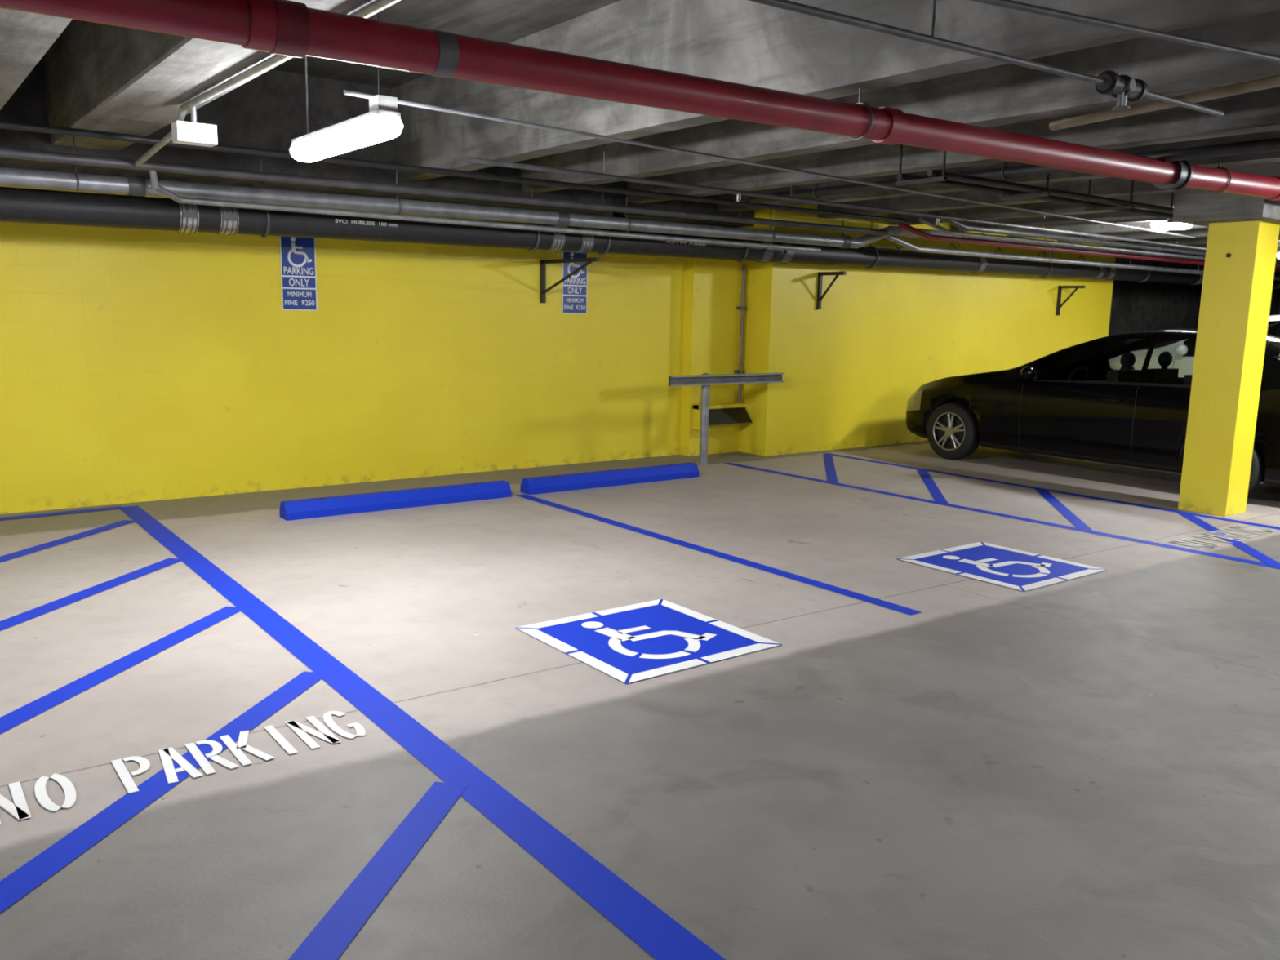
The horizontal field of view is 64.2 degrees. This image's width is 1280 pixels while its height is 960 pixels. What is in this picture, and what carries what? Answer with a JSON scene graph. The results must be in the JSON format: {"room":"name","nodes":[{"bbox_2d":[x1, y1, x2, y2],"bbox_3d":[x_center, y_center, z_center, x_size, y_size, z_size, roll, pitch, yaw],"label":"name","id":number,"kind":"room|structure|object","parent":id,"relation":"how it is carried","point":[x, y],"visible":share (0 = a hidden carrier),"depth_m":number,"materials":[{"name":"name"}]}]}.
{"room":"parking garage","nodes":[
{"label":"parking garage","id":0,"kind":"room"},
{"bbox_2d":[0,162,737,514],"bbox_3d":[-5.396,-1.369,6.913,15.900,3.350,0.450,-6,12,-37],"label":"wall","id":1,"kind":"structure","parent":0,"point":[136,365],"depth_m":8.67,"materials":[{"name":"paint"}]},
{"bbox_2d":[279,236,317,311],"bbox_3d":[-2.848,-1.725,8.517,0.295,0.610,0.006,-6,12,-37],"label":"parking sign","id":2,"kind":"object","parent":1,"relation":"attached to","point":[297,255],"visible":0.98,"depth_m":8.51,"materials":[{"name":"blue metal"}]},
{"bbox_2d":[0,60,754,227],"bbox_3d":[-5.154,-2.549,6.418,15.870,0.849,0.260,-6,12,-37],"label":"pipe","id":3,"kind":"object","parent":1,"relation":"attached to","point":[268,111],"depth_m":8.03,"materials":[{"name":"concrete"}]},
{"bbox_2d":[540,257,599,302],"bbox_3d":[-0.667,-1.865,9.570,0.040,0.410,0.949,-6,12,-37],"label":"bracket","id":4,"kind":"object","parent":1,"relation":"attached to","point":[543,263],"visible":1,"depth_m":9.71,"materials":[{"name":"black metal"}]},
{"bbox_2d":[562,251,587,314],"bbox_3d":[-0.648,-1.964,10.166,0.295,0.610,0.006,-6,12,-37],"label":"parking sign","id":5,"kind":"object","parent":1,"relation":"attached to","point":[575,287],"visible":0.97,"depth_m":10.17,"materials":[{"name":"blue metal"}]},
{"bbox_2d":[271,0,620,88],"bbox_3d":[6.263,-2.554,4.675,32.600,0.200,19.100,-6,12,-37],"label":"ceiling","id":6,"kind":"structure","parent":0,"point":[507,21],"depth_m":6.44,"materials":[{"name":"concrete"}]},
{"bbox_2d":[0,8,72,110],"bbox_3d":[-0.012,-1.330,-0.628,2.150,0.729,17.310,-6,12,-37],"label":"joist","id":7,"kind":"object","parent":6,"relation":"attached to","point":[25,37],"visible":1,"depth_m":4.26,"materials":[{"name":"grey concrete"}]},
{"bbox_2d":[0,146,888,252],"bbox_3d":[-4.119,-1.856,5.979,16.800,0.272,0.242,-6,12,-37],"label":"conduit","id":8,"kind":"object","parent":7,"relation":"hanging from","point":[7,153],"visible":0.97,"depth_m":7.70,"materials":[{"name":"metal"}]},
{"bbox_2d":[0,120,907,223],"bbox_3d":[-3.898,-2.000,5.624,16.750,0.042,0.042,-6,12,-37],"label":"conduit","id":9,"kind":"object","parent":7,"relation":"attached to","point":[3,124],"visible":1,"depth_m":7.36,"materials":[{"name":"black metal"}]},
{"bbox_2d":[0,156,1279,288],"bbox_3d":[1.607,-2.512,10.839,31.852,0.635,0.338,-6,12,-37],"label":"drain pipe","id":10,"kind":"object","parent":7,"relation":"hanging from","point":[17,205],"visible":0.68,"depth_m":8.38,"materials":[{"name":"black metal"}]},
{"bbox_2d":[0,136,1279,268],"bbox_3d":[1.413,-2.555,10.339,30.950,0.394,0.134,-6,12,-37],"label":"pipe","id":11,"kind":"object","parent":7,"relation":"hanging from","point":[131,185],"visible":0.79,"depth_m":7.90,"materials":[{"name":"metal"}]},
{"bbox_2d":[969,0,1279,63],"bbox_3d":[1.439,-1.547,3.386,5.492,0.044,0.039,-4,11,-26],"label":"conduit","id":12,"kind":"object","parent":7,"relation":"attached to","point":[1011,4],"visible":1,"depth_m":3.50,"materials":[{"name":"metal"}]},
{"bbox_2d":[40,0,375,151],"bbox_3d":[1.315,-1.468,0.368,0.520,0.729,17.310,-6,12,-37],"label":"joist","id":13,"kind":"object","parent":6,"relation":"attached to","point":[99,77],"visible":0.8,"depth_m":5.41,"materials":[{"name":"grey concrete"}]},
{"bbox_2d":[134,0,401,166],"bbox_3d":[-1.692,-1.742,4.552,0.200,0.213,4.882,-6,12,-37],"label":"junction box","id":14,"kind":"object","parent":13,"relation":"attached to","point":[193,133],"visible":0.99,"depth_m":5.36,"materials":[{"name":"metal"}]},
{"bbox_2d":[289,12,403,162],"bbox_3d":[-1.439,-2.115,4.882,0.156,1.040,1.160,-6,12,-37],"label":"lamp","id":15,"kind":"object","parent":6,"relation":"hanging from","point":[379,125],"visible":0.91,"depth_m":4.71,"materials":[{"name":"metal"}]},
{"bbox_2d":[0,0,1279,200],"bbox_3d":[4.364,-2.395,7.182,31.857,0.994,0.265,-6,12,-36],"label":"pipe","id":16,"kind":"object","parent":6,"relation":"hanging from","point":[287,28],"visible":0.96,"depth_m":3.86,"materials":[{"name":"metal"}]},
{"bbox_2d":[391,0,1279,181],"bbox_3d":[3.267,-1.671,1.835,0.280,0.729,17.310,-6,12,-37],"label":"joist","id":17,"kind":"object","parent":6,"relation":"attached to","point":[741,42],"visible":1,"depth_m":5.24,"materials":[{"name":"grey concrete"}]},
{"bbox_2d":[465,144,1206,250],"bbox_3d":[3.530,-2.935,10.099,11.802,0.920,0.055,-6,12,-38],"label":"pipe","id":18,"kind":"object","parent":6,"relation":"hanging from","point":[472,160],"visible":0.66,"depth_m":8.25,"materials":[{"name":"metal"}]},
{"bbox_2d":[520,9,1279,193],"bbox_3d":[4.223,-1.771,2.553,0.280,0.729,17.310,-6,12,-37],"label":"joist","id":19,"kind":"object","parent":6,"relation":"attached to","point":[1007,93],"visible":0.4,"depth_m":5.47,"materials":[{"name":"grey concrete"}]},
{"bbox_2d":[1048,74,1279,130],"bbox_3d":[2.795,-1.657,4.152,0.101,0.049,2.855,-3,11,-26],"label":"pipe","id":20,"kind":"object","parent":19,"relation":"attached to","point":[1271,82],"visible":1,"depth_m":4.75,"materials":[{"name":"grey metal"}]},
{"bbox_2d":[626,86,1279,203],"bbox_3d":[5.180,-1.871,3.271,0.280,0.729,17.310,-6,12,-37],"label":"joist","id":21,"kind":"object","parent":6,"relation":"attached to","point":[1257,111],"visible":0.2,"depth_m":6.95,"materials":[{"name":"grey concrete"}]},
{"bbox_2d":[748,0,1224,116],"bbox_3d":[0.824,-1.860,3.321,4.410,0.928,0.109,-5,11,-33],"label":"pipe","id":22,"kind":"object","parent":6,"relation":"hanging from","point":[1124,88],"visible":1,"depth_m":3.75,"materials":[{"name":"metal"}]},
{"bbox_2d":[718,130,1279,212],"bbox_3d":[6.136,-1.970,3.989,0.280,0.729,17.310,-6,12,-37],"label":"joist","id":23,"kind":"object","parent":6,"relation":"attached to","point":[1273,156],"visible":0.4,"depth_m":8.04,"materials":[{"name":"grey concrete"}]},
{"bbox_2d":[748,137,1279,204],"bbox_3d":[3.738,-2.247,5.656,0.101,0.810,9.000,-6,12,-37],"label":"pipe","id":24,"kind":"object","parent":6,"relation":"hanging from","point":[1271,144],"visible":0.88,"depth_m":7.01,"materials":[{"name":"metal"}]},
{"bbox_2d":[343,89,1195,238],"bbox_3d":[2.377,-2.288,8.171,10.071,0.092,0.072,-7,12,-40],"label":"conduit","id":25,"kind":"object","parent":24,"relation":"attached to","point":[345,92],"visible":1,"depth_m":6.44,"materials":[{"name":"metal"}]},
{"bbox_2d":[888,191,1175,226],"bbox_3d":[8.136,-2.148,5.311,0.280,0.729,17.020,-6,12,-37],"label":"joist","id":26,"kind":"object","parent":6,"relation":"attached to","point":[984,213],"visible":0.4,"depth_m":10.59,"materials":[{"name":"grey concrete"}]},
{"bbox_2d":[841,219,1084,260],"bbox_3d":[4.267,-2.991,12.954,5.012,0.275,0.111,-6,12,-37],"label":"hangers","id":27,"kind":"object","parent":26,"relation":"hanging from","point":[842,220],"visible":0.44,"depth_m":12.68,"materials":[{"name":"metal"}]},
{"bbox_2d":[894,144,1177,222],"bbox_3d":[4.942,-2.754,9.079,7.800,0.885,0.400,-6,12,-37],"label":"conduit","id":28,"kind":"object","parent":6,"relation":"hanging from","point":[940,178],"visible":0.44,"depth_m":7.58,"materials":[{"name":"black metal"}]},
{"bbox_2d":[817,161,1279,218],"bbox_3d":[7.180,-2.049,4.593,0.280,0.729,17.020,-6,12,-37],"label":"joist","id":29,"kind":"object","parent":6,"relation":"attached to","point":[1106,187],"visible":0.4,"depth_m":9.45,"materials":[{"name":"grey concrete"}]},
{"bbox_2d":[951,209,1168,231],"bbox_3d":[9.092,-2.248,6.029,0.280,0.729,17.020,-6,12,-37],"label":"joist","id":30,"kind":"object","parent":6,"relation":"attached to","point":[1113,213],"visible":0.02,"depth_m":11.63,"materials":[{"name":"grey concrete"}]},
{"bbox_2d":[1007,221,1208,237],"bbox_3d":[10.049,-2.348,6.747,0.280,0.729,17.020,-6,12,-37],"label":"joist","id":31,"kind":"object","parent":6,"relation":"attached to","point":[1091,228],"visible":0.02,"depth_m":12.41,"materials":[{"name":"grey concrete"}]},
{"bbox_2d":[1057,228,1208,242],"bbox_3d":[11.005,-2.447,7.465,0.280,0.729,17.020,-6,12,-37],"label":"joist","id":32,"kind":"object","parent":6,"relation":"attached to","point":[1197,233],"visible":0.02,"depth_m":13.11,"materials":[{"name":"grey concrete"}]},
{"bbox_2d":[1151,219,1192,231],"bbox_3d":[5.573,-3.030,10.624,0.156,0.830,0.400,-6,12,-37],"label":"lamp","id":33,"kind":"object","parent":6,"relation":"hanging from","point":[1158,225],"visible":0.45,"depth_m":10.66,"materials":[{"name":"metal"}]},
{"bbox_2d":[1102,236,1279,247],"bbox_3d":[11.961,-2.547,8.184,0.280,0.729,17.020,-6,12,-37],"label":"joist","id":34,"kind":"object","parent":6,"relation":"attached to","point":[1202,240],"visible":0.02,"depth_m":14.01,"materials":[{"name":"grey concrete"}]},
{"bbox_2d":[1144,240,1279,251],"bbox_3d":[12.917,-2.646,8.902,0.280,0.729,17.020,-6,12,-37],"label":"joist","id":35,"kind":"object","parent":6,"relation":"attached to","point":[1278,242],"visible":0.02,"depth_m":15.01,"materials":[{"name":"grey concrete"}]},
{"bbox_2d":[886,211,1279,280],"bbox_3d":[8.469,-3.198,14.927,14.106,0.359,0.661,-6,12,-37],"label":"bundle","id":36,"kind":"object","parent":35,"relation":"hanging from","point":[959,224],"visible":0.82,"depth_m":12.25,"materials":[{"name":"metal"}]},
{"bbox_2d":[988,213,1173,228],"bbox_3d":[4.737,-2.641,10.370,0.063,0.063,2.700,-6,12,-37],"label":"pipe","id":37,"kind":"object","parent":36,"relation":"attached to","point":[1139,217],"visible":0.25,"depth_m":10.52,"materials":[{"name":"metal"}]},
{"bbox_2d":[1182,247,1279,255],"bbox_3d":[13.874,-2.746,9.620,0.280,0.729,17.020,-6,12,-37],"label":"joist","id":38,"kind":"object","parent":6,"relation":"attached to","point":[1278,248],"visible":0.02,"depth_m":16.09,"materials":[{"name":"grey concrete"}]},
{"bbox_2d":[1276,250,1279,258],"bbox_3d":[8.720,-3.304,12.997,0.156,0.940,1.000,-6,12,-37],"label":"lamp","id":39,"kind":"object","parent":6,"relation":"hanging from","point":[1278,251],"visible":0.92,"depth_m":13.40,"materials":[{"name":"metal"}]},
{"bbox_2d":[0,440,1279,959],"bbox_3d":[6.099,0.926,5.375,32.000,0.200,18.800,-6,12,-37],"label":"floor","id":40,"kind":"structure","parent":0,"point":[1086,767],"depth_m":3.94,"materials":[{"name":"concrete"}]},
{"bbox_2d":[0,711,365,824],"bbox_3d":[-1.556,0.968,3.526,1.201,0.001,0.300,-6,12,-37],"label":"lettering","id":41,"kind":"object","parent":40,"relation":"on","point":[20,809],"visible":1,"depth_m":3.52,"materials":[{"name":"white paint"}]},
{"bbox_2d":[0,506,467,959],"bbox_3d":[-1.730,0.939,3.687,1.505,0.001,9.472,-6,12,-37],"label":"lines","id":42,"kind":"object","parent":40,"relation":"on","point":[331,935],"visible":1,"depth_m":3.21,"materials":[{"name":"blue paint"}]},
{"bbox_2d":[279,480,511,520],"bbox_3d":[-1.877,0.145,8.068,1.880,0.130,0.160,-6,12,-37],"label":"wheel stop","id":43,"kind":"object","parent":40,"relation":"on","point":[295,509],"visible":1,"depth_m":7.94,"materials":[{"name":"blue paint"}]},
{"bbox_2d":[120,505,725,959],"bbox_3d":[-0.942,0.920,3.906,0.200,0.001,10.001,-6,12,-37],"label":"line","id":44,"kind":"object","parent":40,"relation":"on","point":[653,930],"visible":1,"depth_m":3.36,"materials":[{"name":"blue paint"}]},
{"bbox_2d":[520,462,698,494],"bbox_3d":[-0.232,-0.027,9.304,1.890,0.130,0.160,-6,12,-37],"label":"wheel stop","id":45,"kind":"object","parent":40,"relation":"on","point":[571,482],"visible":1,"depth_m":9.18,"materials":[{"name":"blue paint"}]},
{"bbox_2d":[515,599,782,684],"bbox_3d":[0.031,0.760,4.977,0.930,0.002,0.930,-6,12,-37],"label":"accessible parking symbol","id":46,"kind":"object","parent":40,"relation":"on","point":[634,642],"visible":1,"depth_m":4.93,"materials":[{"name":"blue paint"}]},
{"bbox_2d":[680,257,746,456],"bbox_3d":[0.812,-1.496,11.287,0.750,2.420,0.150,-6,12,-37],"label":"pilaster","id":47,"kind":"object","parent":40,"relation":"on","point":[713,286],"visible":0.64,"depth_m":11.18,"materials":[{"name":"yellow paint"}]},
{"bbox_2d":[692,402,751,431],"bbox_3d":[0.928,-0.700,11.271,0.705,0.260,0.238,-6,12,-37],"label":"vent hood","id":48,"kind":"object","parent":47,"relation":"attached to","point":[724,413],"visible":0.88,"depth_m":11.24,"materials":[{"name":"black metal"}]},
{"bbox_2d":[733,263,746,402],"bbox_3d":[1.120,-1.627,11.351,0.080,1.530,0.079,-6,12,-37],"label":"conduit","id":49,"kind":"object","parent":47,"relation":"attached to","point":[742,308],"visible":1,"depth_m":11.31,"materials":[{"name":"metal"}]},
{"bbox_2d":[516,493,921,615],"bbox_3d":[0.230,0.420,7.063,0.110,0.001,4.120,-6,12,-37],"label":"line","id":50,"kind":"object","parent":40,"relation":"on","point":[812,582],"visible":1,"depth_m":6.52,"materials":[{"name":"blue paint"}]},
{"bbox_2d":[668,373,784,464],"bbox_3d":[0.880,-0.657,10.748,1.575,0.945,0.184,-6,12,-37],"label":"guard rail","id":51,"kind":"object","parent":40,"relation":"on","point":[705,380],"visible":1,"depth_m":10.58,"materials":[{"name":"metal"}]},
{"bbox_2d":[897,542,1106,591],"bbox_3d":[2.323,0.542,6.574,0.930,0.002,0.930,-6,12,-37],"label":"accessible parking symbol","id":52,"kind":"object","parent":40,"relation":"on","point":[1015,569],"visible":1,"depth_m":6.54,"materials":[{"name":"blue paint"}]},
{"bbox_2d":[724,462,1279,568],"bbox_3d":[2.733,0.239,8.460,0.200,0.001,5.902,-6,12,-37],"label":"line","id":53,"kind":"object","parent":40,"relation":"on","point":[731,464],"visible":1,"depth_m":8.03,"materials":[{"name":"blue paint"}]},
{"bbox_2d":[822,453,1279,568],"bbox_3d":[3.138,0.142,9.092,1.529,0.001,5.303,-6,12,-37],"label":"lines","id":54,"kind":"object","parent":40,"relation":"on","point":[831,475],"visible":1,"depth_m":8.46,"materials":[{"name":"blue paint"}]},
{"bbox_2d":[824,453,1279,529],"bbox_3d":[3.888,0.119,9.327,0.120,0.001,5.900,-6,12,-37],"label":"line","id":55,"kind":"object","parent":40,"relation":"on","point":[890,464],"visible":1,"depth_m":9.27,"materials":[{"name":"blue paint"}]},
{"bbox_2d":[906,328,1279,493],"bbox_3d":[5.072,-0.822,10.545,2.169,1.509,4.741,-6,12,-37],"label":"car","id":56,"kind":"object","parent":40,"relation":"on","point":[1069,402],"visible":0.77,"depth_m":10.23,"materials":[{"name":"black paint"}]},
{"bbox_2d":[1108,314,1279,377],"bbox_3d":[8.937,-1.534,14.623,2.494,1.735,5.452,-6,12,-37],"label":"car","id":57,"kind":"object","parent":40,"relation":"on","point":[1183,352],"visible":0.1,"depth_m":14.76,"materials":[{"name":"silver metal"}]},
{"bbox_2d":[1168,524,1276,549],"bbox_3d":[4.357,0.415,7.588,1.188,0.001,0.290,-6,12,-37],"label":"lettering","id":58,"kind":"object","parent":40,"relation":"on","point":[1246,527],"visible":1,"depth_m":7.58,"materials":[{"name":"white paint"}]},
{"bbox_2d":[1177,220,1279,516],"bbox_3d":[4.852,-0.906,8.428,0.390,2.360,0.380,-6,12,-37],"label":"column","id":59,"kind":"structure","parent":40,"relation":"on","point":[1239,267],"depth_m":8.30,"materials":[{"name":"yellow paint"}]},
{"bbox_3d":[8.202,-1.255,10.945,0.380,2.360,0.380,-6,12,-37],"label":"column","id":60,"kind":"structure","parent":40,"relation":"on","visible":0},
{"bbox_2d":[1172,187,1279,236],"bbox_3d":[6.441,-2.361,9.393,4.900,0.259,0.670,-6,12,-37],"label":"concrete beam","id":61,"kind":"structure","parent":60,"relation":"on","point":[1200,207],"depth_m":7.95,"materials":[{"name":"grey concrete"}]},
{"bbox_2d":[737,204,1115,456],"bbox_3d":[3.920,-2.280,13.556,7.050,3.350,1.020,-6,12,-37],"label":"wall","id":62,"kind":"structure","parent":0,"point":[851,366],"depth_m":12.19,"materials":[{"name":"yellow paint"}]},
{"bbox_2d":[816,271,846,309],"bbox_3d":[2.119,-2.096,11.309,0.040,0.410,0.379,-6,12,-37],"label":"bracket","id":63,"kind":"object","parent":62,"relation":"attached to","point":[820,296],"visible":1,"depth_m":11.40,"materials":[{"name":"black metal"}]},
{"bbox_2d":[1055,285,1085,315],"bbox_3d":[6.000,-2.500,14.224,0.040,0.410,0.379,-6,12,-37],"label":"bracket","id":64,"kind":"object","parent":62,"relation":"attached to","point":[1059,305],"visible":1,"depth_m":14.31,"materials":[{"name":"black metal"}]},
{"bbox_2d":[1108,247,1279,351],"bbox_3d":[9.755,-3.085,19.126,9.050,3.350,0.500,-6,12,-37],"label":"wall","id":65,"kind":"structure","parent":0,"point":[1135,306],"depth_m":18.48,"materials":[{"name":"concrete"}]},
{"bbox_2d":[1273,298,1279,346],"bbox_3d":[19.005,-2.164,14.748,0.300,3.350,18.800,-6,12,-37],"label":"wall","id":66,"kind":"structure","parent":0,"point":[1277,330],"depth_m":21.65,"materials":[{"name":"concrete"}]}
]}

